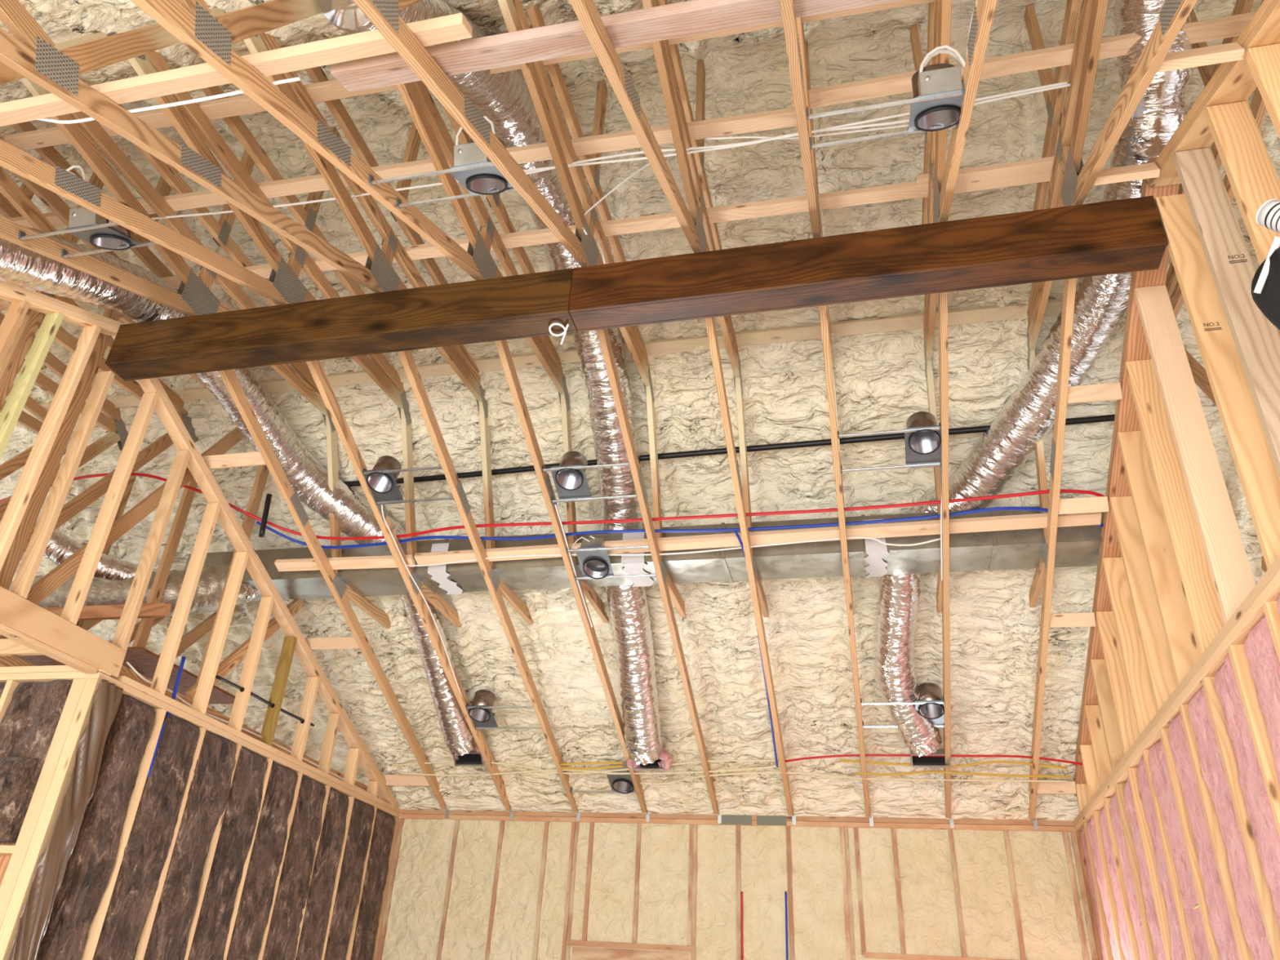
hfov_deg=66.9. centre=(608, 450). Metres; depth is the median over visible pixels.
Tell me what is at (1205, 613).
stud
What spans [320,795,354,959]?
stud
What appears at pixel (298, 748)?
stud
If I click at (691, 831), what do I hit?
stud
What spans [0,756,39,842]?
insulation batt
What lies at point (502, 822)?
stud
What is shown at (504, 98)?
duct
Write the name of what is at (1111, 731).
stud
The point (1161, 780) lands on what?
insulation batt
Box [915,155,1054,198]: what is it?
plank
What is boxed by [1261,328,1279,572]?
truss
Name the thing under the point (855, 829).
stud
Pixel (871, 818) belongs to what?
tie
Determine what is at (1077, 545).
duct
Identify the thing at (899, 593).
duct
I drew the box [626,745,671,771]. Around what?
outlet
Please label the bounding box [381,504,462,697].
cable
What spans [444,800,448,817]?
tie
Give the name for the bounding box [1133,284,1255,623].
stud
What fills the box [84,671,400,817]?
wall plate
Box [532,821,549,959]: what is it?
stud
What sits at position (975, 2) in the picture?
cable
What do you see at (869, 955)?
window header
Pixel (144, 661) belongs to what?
board
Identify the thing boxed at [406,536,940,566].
cable
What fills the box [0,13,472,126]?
board
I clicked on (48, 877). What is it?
kraft paper
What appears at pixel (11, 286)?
plate
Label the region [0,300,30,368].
stud
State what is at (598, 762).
cable
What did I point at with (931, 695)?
recessed light
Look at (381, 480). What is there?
recessed light
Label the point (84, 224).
recessed light
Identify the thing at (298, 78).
cable
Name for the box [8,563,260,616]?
duct
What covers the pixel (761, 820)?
strap
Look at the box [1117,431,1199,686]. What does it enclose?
stud
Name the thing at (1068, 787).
board
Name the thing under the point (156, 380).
plate
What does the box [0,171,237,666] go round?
truss
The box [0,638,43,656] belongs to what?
joist
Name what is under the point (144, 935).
stud
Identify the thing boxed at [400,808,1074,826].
wall plate
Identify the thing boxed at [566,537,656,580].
recessed light
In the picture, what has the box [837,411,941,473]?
recessed light
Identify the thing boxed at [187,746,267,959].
insulation batt
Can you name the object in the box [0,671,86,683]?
wall plate
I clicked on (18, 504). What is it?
stud
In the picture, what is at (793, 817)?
tie
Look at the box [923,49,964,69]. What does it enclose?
cable
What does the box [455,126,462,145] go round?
cable
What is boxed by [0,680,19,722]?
stud
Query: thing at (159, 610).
support
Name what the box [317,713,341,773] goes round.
stud
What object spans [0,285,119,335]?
plate
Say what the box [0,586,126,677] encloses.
beam
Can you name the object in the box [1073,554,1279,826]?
wall plate
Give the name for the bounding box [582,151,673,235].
cable
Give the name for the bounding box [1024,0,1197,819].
roof truss
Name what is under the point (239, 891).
stud
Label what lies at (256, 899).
insulation batt
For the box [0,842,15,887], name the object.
panel
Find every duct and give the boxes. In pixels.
[0,227,406,544]
[0,519,156,581]
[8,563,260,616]
[184,506,1103,600]
[316,0,644,530]
[399,594,474,755]
[605,585,662,765]
[874,573,942,756]
[912,0,1193,513]
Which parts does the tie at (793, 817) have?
strap leg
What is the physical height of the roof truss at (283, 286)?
3.404 m
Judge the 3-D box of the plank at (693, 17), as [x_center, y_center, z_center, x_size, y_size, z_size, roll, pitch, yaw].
[1.321,-1.504,2.961,4.702,0.128,0.142,-4,-32,13]
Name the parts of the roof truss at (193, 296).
gusset plate, gusset plate, king post, gusset plate, gusset plate, king post, gusset plate, gusset plate, gusset plate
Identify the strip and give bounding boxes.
[0,298,1062,416]
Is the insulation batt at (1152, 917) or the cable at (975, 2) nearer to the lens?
the cable at (975, 2)
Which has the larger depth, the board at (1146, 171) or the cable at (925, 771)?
the cable at (925, 771)
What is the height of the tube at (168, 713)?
0.393 m
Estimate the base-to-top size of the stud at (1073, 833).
3.092 m
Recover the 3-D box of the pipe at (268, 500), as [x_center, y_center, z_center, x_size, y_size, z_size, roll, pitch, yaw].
[-2.419,0.459,6.820,0.038,0.317,0.074,-4,-32,14]
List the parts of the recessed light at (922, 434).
mounting plate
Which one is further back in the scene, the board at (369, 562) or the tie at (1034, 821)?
the tie at (1034, 821)
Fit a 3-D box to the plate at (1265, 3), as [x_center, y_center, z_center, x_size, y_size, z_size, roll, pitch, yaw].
[2.219,-1.486,3.119,0.140,1.156,2.712,-4,-32,14]
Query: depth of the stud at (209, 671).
6.53 m
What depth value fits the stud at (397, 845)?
8.40 m
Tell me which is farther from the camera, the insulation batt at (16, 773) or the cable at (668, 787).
the cable at (668, 787)
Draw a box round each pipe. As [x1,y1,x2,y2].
[215,675,314,726]
[258,493,271,537]
[342,413,1115,486]
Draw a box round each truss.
[0,0,577,812]
[0,31,511,810]
[0,77,445,809]
[0,121,379,798]
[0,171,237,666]
[0,347,102,639]
[130,0,646,813]
[352,0,718,813]
[568,0,792,815]
[779,0,870,817]
[910,0,997,817]
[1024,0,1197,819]
[1164,0,1266,404]
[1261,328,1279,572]
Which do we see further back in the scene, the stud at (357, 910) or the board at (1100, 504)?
the stud at (357, 910)
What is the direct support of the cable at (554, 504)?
attached to the roof truss at (211, 38)
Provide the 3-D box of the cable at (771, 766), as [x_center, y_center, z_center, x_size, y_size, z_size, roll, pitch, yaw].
[-0.202,2.629,7.977,3.329,0.111,0.075,-5,-32,16]
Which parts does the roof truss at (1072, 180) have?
gusset plate, king post, gusset plate, gusset plate, gusset plate, gusset plate, gusset plate, king post, gusset plate, gusset plate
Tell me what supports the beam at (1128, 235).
attached to the roof truss at (211, 38)
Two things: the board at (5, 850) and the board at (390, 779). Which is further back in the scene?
the board at (390, 779)
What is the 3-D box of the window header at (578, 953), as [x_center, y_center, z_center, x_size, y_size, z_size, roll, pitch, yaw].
[0.164,4.078,7.683,1.020,0.293,0.096,-4,-32,14]
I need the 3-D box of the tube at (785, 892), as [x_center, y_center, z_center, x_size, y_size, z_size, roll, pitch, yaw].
[1.379,3.686,7.513,0.020,0.477,0.016,-4,-32,14]
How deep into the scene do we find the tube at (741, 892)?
7.58 m
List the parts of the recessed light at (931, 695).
mounting plate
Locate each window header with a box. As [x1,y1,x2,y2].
[567,939,692,959]
[864,951,1012,959]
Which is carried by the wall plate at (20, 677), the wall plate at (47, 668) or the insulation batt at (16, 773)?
the wall plate at (47, 668)
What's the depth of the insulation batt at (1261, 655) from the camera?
3.63 m
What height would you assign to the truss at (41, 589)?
3.374 m
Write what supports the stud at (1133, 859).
on the floor
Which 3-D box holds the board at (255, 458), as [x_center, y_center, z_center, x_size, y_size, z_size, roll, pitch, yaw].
[-2.513,0.068,6.505,0.490,0.095,0.067,-4,-32,14]
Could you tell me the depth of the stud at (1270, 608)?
3.52 m
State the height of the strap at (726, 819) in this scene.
0.072 m
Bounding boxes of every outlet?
[452,743,488,765]
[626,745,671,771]
[909,748,951,767]
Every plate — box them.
[0,280,123,327]
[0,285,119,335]
[0,665,111,675]
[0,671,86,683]
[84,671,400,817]
[111,334,396,810]
[112,675,401,813]
[123,323,397,806]
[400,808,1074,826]
[400,813,1075,831]
[1073,178,1146,780]
[1073,181,1178,796]
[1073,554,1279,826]
[1146,0,1272,181]
[1147,0,1279,187]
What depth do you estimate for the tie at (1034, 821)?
7.44 m
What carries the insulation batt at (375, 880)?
attached to the stud at (357, 910)
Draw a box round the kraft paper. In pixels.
[7,679,123,959]
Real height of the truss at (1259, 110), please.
3.374 m
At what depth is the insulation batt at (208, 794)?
6.04 m
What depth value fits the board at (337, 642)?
7.49 m
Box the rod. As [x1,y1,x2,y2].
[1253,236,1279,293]
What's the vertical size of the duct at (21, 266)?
1.242 m
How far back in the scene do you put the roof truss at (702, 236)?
5.01 m
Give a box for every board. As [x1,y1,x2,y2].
[0,0,935,151]
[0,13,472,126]
[0,181,928,311]
[0,844,14,855]
[8,107,796,227]
[13,646,235,704]
[202,451,265,469]
[274,555,415,571]
[304,636,359,649]
[381,773,429,786]
[413,512,1102,564]
[791,11,1256,108]
[1036,780,1075,794]
[1049,612,1095,627]
[1057,496,1109,514]
[1066,382,1122,404]
[1093,162,1159,185]
[1157,42,1244,72]
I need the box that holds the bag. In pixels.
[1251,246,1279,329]
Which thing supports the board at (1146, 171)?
attached to the roof truss at (1072, 180)
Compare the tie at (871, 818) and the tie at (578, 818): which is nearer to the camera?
the tie at (871, 818)
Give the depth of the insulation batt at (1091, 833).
6.69 m
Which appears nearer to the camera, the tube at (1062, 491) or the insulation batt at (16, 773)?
the insulation batt at (16, 773)
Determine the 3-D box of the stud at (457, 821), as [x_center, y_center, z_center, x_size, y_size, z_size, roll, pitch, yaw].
[-1.428,4.620,7.825,0.034,3.092,0.092,-4,-32,14]
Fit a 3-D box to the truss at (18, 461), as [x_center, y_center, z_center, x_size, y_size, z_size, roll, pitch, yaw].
[-4.857,-0.448,6.271,0.042,3.374,9.124,-4,-32,14]
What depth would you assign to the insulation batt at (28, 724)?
5.41 m
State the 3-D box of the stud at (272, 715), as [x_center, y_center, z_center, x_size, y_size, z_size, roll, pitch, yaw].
[-2.438,1.770,7.146,0.088,0.812,0.038,-4,-32,14]
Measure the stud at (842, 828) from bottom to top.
3.092 m
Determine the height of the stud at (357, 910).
3.092 m
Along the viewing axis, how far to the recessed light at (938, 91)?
3.66 m
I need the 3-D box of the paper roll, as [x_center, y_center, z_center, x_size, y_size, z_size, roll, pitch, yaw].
[2.074,-0.695,2.941,0.085,0.195,0.166,22,-35,-28]
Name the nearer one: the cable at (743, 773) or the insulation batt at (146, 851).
the insulation batt at (146, 851)
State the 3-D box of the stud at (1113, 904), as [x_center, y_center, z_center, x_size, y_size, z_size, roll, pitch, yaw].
[3.324,3.819,5.901,0.140,3.090,0.038,-4,-32,14]
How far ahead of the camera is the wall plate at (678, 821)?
7.96 m
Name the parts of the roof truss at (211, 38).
gusset plate, gusset plate, gusset plate, gusset plate, king post, gusset plate, gusset plate, gusset plate, gusset plate, gusset plate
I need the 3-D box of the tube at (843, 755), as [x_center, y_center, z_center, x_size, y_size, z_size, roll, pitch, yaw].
[2.425,2.314,7.224,2.197,0.075,0.081,-4,-32,13]
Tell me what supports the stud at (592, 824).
on the window header at (578, 953)
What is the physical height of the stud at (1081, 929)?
3.092 m
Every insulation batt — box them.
[0,680,72,843]
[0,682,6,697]
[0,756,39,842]
[36,694,155,959]
[92,712,199,959]
[143,731,236,959]
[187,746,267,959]
[226,761,297,959]
[262,775,325,959]
[294,787,348,959]
[324,799,374,959]
[350,808,395,959]
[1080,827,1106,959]
[1086,815,1119,959]
[1099,806,1133,959]
[1109,792,1148,959]
[1123,777,1166,959]
[1137,755,1186,959]
[1148,738,1211,959]
[1168,711,1239,959]
[1188,686,1272,959]
[1214,653,1279,931]
[1243,614,1279,787]
[1277,593,1279,617]
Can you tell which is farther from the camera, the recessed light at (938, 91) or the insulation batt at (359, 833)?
the insulation batt at (359, 833)
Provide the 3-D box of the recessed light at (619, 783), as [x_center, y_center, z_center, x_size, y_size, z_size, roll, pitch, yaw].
[-0.057,2.723,8.091,0.578,0.241,0.325,-4,-32,14]
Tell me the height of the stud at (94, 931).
3.092 m
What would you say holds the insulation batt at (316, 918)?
attached to the stud at (327, 787)
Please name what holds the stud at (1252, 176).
on the wall plate at (1274, 567)
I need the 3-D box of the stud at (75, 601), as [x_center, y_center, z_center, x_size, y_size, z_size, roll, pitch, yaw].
[-2.917,0.299,5.687,0.089,1.515,0.038,-4,-32,14]
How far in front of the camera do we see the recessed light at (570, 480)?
6.17 m
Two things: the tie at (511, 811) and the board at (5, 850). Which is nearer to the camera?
the board at (5, 850)
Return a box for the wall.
[382,814,1097,959]
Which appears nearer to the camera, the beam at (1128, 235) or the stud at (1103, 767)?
the beam at (1128, 235)
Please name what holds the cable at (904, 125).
attached to the roof truss at (797, 48)
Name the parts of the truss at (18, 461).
post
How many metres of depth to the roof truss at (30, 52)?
4.96 m
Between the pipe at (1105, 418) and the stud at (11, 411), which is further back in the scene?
the pipe at (1105, 418)
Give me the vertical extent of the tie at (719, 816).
0.145 m
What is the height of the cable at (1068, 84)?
0.013 m
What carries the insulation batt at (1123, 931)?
attached to the stud at (1134, 944)
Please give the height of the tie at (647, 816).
0.145 m
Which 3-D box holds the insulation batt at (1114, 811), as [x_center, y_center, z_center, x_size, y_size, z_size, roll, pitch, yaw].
[3.145,3.501,5.395,0.100,3.080,0.377,-4,-32,14]
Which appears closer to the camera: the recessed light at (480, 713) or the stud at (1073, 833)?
the stud at (1073, 833)
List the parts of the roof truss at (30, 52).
gusset plate, gusset plate, gusset plate, gusset plate, king post, gusset plate, king post, gusset plate, gusset plate, gusset plate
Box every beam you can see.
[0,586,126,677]
[104,195,1167,381]
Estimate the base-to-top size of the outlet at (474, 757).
0.180 m
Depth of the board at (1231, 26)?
4.52 m
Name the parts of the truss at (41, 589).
king post, king post, post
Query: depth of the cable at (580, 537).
6.53 m
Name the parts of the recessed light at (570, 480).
mounting plate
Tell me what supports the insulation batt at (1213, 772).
attached to the stud at (1264, 895)
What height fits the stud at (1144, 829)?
3.090 m
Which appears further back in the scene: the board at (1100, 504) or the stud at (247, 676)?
the stud at (247, 676)
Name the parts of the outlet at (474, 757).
frame, frame, frame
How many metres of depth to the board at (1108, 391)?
5.21 m
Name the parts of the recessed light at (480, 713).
mounting plate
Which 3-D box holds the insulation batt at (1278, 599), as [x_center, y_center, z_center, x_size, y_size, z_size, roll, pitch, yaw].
[2.309,1.775,2.600,0.100,3.080,0.376,-4,-32,14]
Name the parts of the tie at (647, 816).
strap leg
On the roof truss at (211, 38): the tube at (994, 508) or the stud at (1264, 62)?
the tube at (994, 508)
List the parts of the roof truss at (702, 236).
gusset plate, king post, king post, gusset plate, gusset plate, gusset plate, gusset plate, gusset plate, gusset plate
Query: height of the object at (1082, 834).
3.080 m
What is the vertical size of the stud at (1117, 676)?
0.889 m
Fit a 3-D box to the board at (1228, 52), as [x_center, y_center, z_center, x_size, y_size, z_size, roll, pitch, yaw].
[2.082,-1.391,3.428,0.270,0.095,0.067,-4,-32,14]
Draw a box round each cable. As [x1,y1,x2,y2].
[36,76,301,124]
[65,165,85,180]
[126,661,368,792]
[151,83,1070,219]
[165,689,355,786]
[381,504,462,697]
[392,760,779,773]
[400,762,786,776]
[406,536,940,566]
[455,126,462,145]
[484,115,495,133]
[524,81,1066,174]
[548,322,568,344]
[554,504,592,626]
[560,761,623,765]
[560,764,623,769]
[571,537,589,553]
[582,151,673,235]
[594,239,605,264]
[640,772,1066,784]
[666,786,700,802]
[706,124,908,139]
[715,782,742,805]
[840,759,1066,768]
[855,770,1070,777]
[919,44,965,72]
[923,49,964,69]
[940,491,942,580]
[965,0,977,58]
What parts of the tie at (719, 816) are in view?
strap leg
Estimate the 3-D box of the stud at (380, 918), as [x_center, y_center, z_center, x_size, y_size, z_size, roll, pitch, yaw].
[-2.024,4.631,7.917,0.090,3.092,0.038,-4,-32,14]
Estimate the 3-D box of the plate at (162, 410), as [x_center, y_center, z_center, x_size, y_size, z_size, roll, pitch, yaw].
[-2.452,1.246,7.250,0.089,1.891,4.612,-4,-32,14]
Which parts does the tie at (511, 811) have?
strap leg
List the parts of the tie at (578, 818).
strap leg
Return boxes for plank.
[330,0,902,92]
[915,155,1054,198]
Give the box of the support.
[42,602,171,620]
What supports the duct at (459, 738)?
attached to the duct at (1077, 545)
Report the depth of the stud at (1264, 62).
3.28 m
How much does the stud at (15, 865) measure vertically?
3.096 m
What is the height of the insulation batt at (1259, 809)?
3.080 m
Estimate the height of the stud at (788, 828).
3.092 m
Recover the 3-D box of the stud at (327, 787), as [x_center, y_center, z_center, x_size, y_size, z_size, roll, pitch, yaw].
[-2.342,3.974,6.854,0.089,3.092,0.038,-4,-32,14]
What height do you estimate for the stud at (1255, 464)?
1.838 m
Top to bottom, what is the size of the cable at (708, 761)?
0.097 m
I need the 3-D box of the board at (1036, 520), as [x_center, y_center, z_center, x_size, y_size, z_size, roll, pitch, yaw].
[0.786,0.590,6.348,4.471,0.090,0.095,-5,-32,15]
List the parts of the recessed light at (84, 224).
mounting plate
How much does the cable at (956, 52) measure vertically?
0.172 m
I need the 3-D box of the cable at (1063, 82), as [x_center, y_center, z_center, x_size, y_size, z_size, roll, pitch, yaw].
[0.748,-1.563,4.827,2.828,0.013,0.067,-5,-32,15]
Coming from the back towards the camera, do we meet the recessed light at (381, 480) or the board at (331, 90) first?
the recessed light at (381, 480)
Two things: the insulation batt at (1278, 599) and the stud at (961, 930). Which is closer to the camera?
the insulation batt at (1278, 599)
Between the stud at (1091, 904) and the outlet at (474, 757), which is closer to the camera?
the stud at (1091, 904)
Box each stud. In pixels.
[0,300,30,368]
[0,311,64,459]
[0,325,101,571]
[0,678,86,928]
[0,679,101,959]
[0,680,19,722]
[9,370,115,598]
[60,392,159,624]
[80,708,166,959]
[111,449,191,650]
[133,727,206,959]
[150,502,221,694]
[184,743,241,959]
[191,551,248,714]
[223,758,272,959]
[227,596,274,731]
[257,772,302,959]
[259,636,297,746]
[290,676,319,760]
[294,785,330,959]
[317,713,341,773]
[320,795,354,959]
[342,748,360,786]
[345,806,377,959]
[366,781,379,797]
[372,817,399,959]
[376,817,404,959]
[436,819,459,959]
[484,820,504,959]
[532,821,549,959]
[561,822,575,959]
[564,822,579,959]
[582,822,594,941]
[631,822,641,943]
[687,824,693,946]
[690,824,697,959]
[735,825,741,959]
[786,826,795,959]
[839,826,851,959]
[844,826,855,959]
[853,826,866,955]
[890,827,906,954]
[947,829,966,957]
[1003,830,1026,959]
[1062,831,1088,959]
[1070,831,1097,959]
[1075,783,1088,812]
[1075,831,1102,959]
[1080,744,1099,799]
[1082,822,1113,959]
[1084,705,1111,786]
[1089,658,1124,770]
[1092,810,1125,959]
[1095,611,1138,755]
[1102,556,1157,735]
[1102,797,1139,959]
[1109,496,1177,711]
[1114,783,1156,959]
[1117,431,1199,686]
[1124,359,1225,656]
[1127,768,1171,959]
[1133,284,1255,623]
[1142,749,1196,959]
[1155,193,1279,568]
[1159,728,1219,959]
[1173,147,1279,477]
[1178,704,1253,959]
[1201,676,1279,959]
[1204,101,1279,265]
[1227,644,1279,838]
[1244,43,1279,139]
[1262,600,1279,662]
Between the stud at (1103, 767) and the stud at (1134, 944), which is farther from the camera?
the stud at (1103, 767)
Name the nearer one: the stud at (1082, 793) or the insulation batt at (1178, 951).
the insulation batt at (1178, 951)
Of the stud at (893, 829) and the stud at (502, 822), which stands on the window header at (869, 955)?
the stud at (893, 829)
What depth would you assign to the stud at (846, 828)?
7.51 m
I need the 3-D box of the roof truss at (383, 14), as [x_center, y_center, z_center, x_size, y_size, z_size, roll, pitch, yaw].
[-0.141,-0.798,5.080,0.042,3.404,9.316,-4,-32,14]
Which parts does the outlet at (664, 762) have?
frame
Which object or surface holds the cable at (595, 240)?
attached to the roof truss at (383, 14)
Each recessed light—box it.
[18,200,157,258]
[361,455,454,505]
[368,137,515,208]
[465,689,542,729]
[541,451,637,503]
[563,762,635,793]
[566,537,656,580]
[805,63,964,149]
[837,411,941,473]
[860,682,944,728]
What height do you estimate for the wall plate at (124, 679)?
0.038 m
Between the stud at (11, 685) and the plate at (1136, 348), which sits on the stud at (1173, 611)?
the plate at (1136, 348)
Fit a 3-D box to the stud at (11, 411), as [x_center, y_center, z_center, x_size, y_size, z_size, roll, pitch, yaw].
[-3.122,-0.114,4.998,0.089,1.493,0.038,-4,-32,14]
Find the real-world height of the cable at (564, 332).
0.012 m
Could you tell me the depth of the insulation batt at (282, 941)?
7.11 m
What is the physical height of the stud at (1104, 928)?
3.090 m
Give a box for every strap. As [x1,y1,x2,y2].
[720,814,751,824]
[756,815,786,825]
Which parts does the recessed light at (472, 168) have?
mounting plate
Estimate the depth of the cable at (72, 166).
4.82 m
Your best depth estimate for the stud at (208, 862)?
6.18 m
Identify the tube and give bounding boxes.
[0,472,1105,539]
[146,711,170,777]
[171,656,186,700]
[256,506,1103,548]
[733,530,777,767]
[740,891,743,959]
[784,891,787,959]
[785,754,1082,765]
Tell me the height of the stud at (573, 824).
3.092 m
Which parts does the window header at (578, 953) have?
window header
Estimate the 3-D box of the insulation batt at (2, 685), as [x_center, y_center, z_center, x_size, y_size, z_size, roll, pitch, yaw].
[-3.691,1.730,5.446,0.418,0.858,0.107,-4,-32,14]
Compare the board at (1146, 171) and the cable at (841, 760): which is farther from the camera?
the cable at (841, 760)
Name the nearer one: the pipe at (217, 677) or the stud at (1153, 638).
the stud at (1153, 638)
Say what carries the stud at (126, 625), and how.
on the beam at (22, 621)
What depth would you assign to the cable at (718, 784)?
7.76 m
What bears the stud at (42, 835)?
on the floor
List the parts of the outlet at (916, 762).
frame, frame, frame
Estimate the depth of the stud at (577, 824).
8.03 m
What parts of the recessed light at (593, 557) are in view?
mounting plate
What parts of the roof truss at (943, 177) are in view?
king post, gusset plate, gusset plate, gusset plate, king post, gusset plate, gusset plate, gusset plate, gusset plate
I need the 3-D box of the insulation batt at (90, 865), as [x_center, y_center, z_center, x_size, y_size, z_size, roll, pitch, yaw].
[-2.884,2.822,4.992,0.108,3.080,0.308,-4,-32,14]
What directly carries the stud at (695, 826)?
on the floor
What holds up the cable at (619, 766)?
attached to the roof truss at (30, 52)
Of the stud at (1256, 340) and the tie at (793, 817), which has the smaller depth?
the stud at (1256, 340)
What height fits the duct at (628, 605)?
1.238 m
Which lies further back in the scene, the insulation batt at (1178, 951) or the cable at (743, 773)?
the cable at (743, 773)
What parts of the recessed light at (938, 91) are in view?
mounting plate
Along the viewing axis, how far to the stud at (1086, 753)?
6.86 m
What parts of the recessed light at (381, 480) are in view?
mounting plate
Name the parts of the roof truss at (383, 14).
gusset plate, gusset plate, gusset plate, king post, gusset plate, gusset plate, gusset plate, king post, gusset plate, gusset plate, gusset plate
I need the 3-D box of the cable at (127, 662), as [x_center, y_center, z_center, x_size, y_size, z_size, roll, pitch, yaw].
[-2.462,2.113,7.051,0.032,0.081,3.252,-4,-32,14]
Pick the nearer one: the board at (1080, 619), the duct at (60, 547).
the board at (1080, 619)
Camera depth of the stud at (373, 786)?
8.36 m
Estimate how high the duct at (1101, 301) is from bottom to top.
1.543 m
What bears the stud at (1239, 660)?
on the floor
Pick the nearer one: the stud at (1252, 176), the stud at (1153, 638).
the stud at (1252, 176)
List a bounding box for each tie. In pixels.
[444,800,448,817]
[509,804,513,819]
[576,805,580,820]
[645,804,649,822]
[717,804,721,823]
[791,808,795,825]
[869,813,873,826]
[949,818,954,827]
[1032,817,1038,829]
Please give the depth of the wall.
7.75 m
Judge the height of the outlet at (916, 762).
0.138 m
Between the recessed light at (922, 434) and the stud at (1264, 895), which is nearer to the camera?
the stud at (1264, 895)
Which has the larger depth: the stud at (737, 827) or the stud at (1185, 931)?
the stud at (737, 827)
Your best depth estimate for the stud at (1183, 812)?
4.69 m
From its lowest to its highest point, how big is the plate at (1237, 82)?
1.156 m
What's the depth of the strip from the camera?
6.41 m
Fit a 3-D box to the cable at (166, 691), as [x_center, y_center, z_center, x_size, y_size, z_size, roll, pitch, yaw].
[-2.478,2.165,7.115,0.022,0.068,2.701,-4,-32,14]
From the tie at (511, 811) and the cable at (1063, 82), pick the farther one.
the tie at (511, 811)
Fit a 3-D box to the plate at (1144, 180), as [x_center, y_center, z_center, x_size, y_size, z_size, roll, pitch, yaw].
[3.107,0.699,5.990,0.140,1.920,4.672,-4,-32,14]
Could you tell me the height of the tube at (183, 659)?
0.599 m
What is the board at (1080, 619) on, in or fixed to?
attached to the roof truss at (1072, 180)
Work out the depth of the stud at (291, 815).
6.96 m
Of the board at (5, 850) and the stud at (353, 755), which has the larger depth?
the stud at (353, 755)
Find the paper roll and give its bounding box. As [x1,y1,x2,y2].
[1255,199,1279,233]
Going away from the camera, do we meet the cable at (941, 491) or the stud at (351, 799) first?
the cable at (941, 491)
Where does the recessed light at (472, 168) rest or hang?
attached to the roof truss at (211, 38)
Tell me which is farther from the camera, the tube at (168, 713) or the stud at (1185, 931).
the tube at (168, 713)
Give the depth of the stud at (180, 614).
6.22 m
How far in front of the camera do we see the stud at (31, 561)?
5.31 m
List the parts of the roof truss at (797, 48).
gusset plate, king post, gusset plate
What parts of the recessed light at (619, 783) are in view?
mounting plate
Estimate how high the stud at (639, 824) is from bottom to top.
0.906 m
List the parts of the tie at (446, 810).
strap leg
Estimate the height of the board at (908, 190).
0.038 m
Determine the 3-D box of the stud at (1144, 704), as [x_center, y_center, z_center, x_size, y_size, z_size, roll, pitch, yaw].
[3.049,1.117,5.628,0.139,1.065,0.038,-4,-32,14]
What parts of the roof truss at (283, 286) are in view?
gusset plate, gusset plate, gusset plate, gusset plate, king post, gusset plate, gusset plate, king post, gusset plate, gusset plate, gusset plate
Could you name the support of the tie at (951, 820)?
attached to the roof truss at (943, 177)
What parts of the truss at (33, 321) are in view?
king post, gusset plate, king post, post, gusset plate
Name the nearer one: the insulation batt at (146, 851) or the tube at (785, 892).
the insulation batt at (146, 851)
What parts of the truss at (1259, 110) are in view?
king post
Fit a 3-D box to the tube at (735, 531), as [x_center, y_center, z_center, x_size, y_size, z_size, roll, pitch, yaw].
[1.079,1.494,6.872,0.060,0.955,2.265,-4,-32,14]
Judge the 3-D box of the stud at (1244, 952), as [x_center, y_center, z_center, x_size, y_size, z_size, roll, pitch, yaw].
[2.708,2.542,3.834,0.140,3.090,0.038,-4,-32,14]
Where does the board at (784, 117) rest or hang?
on the roof truss at (383, 14)

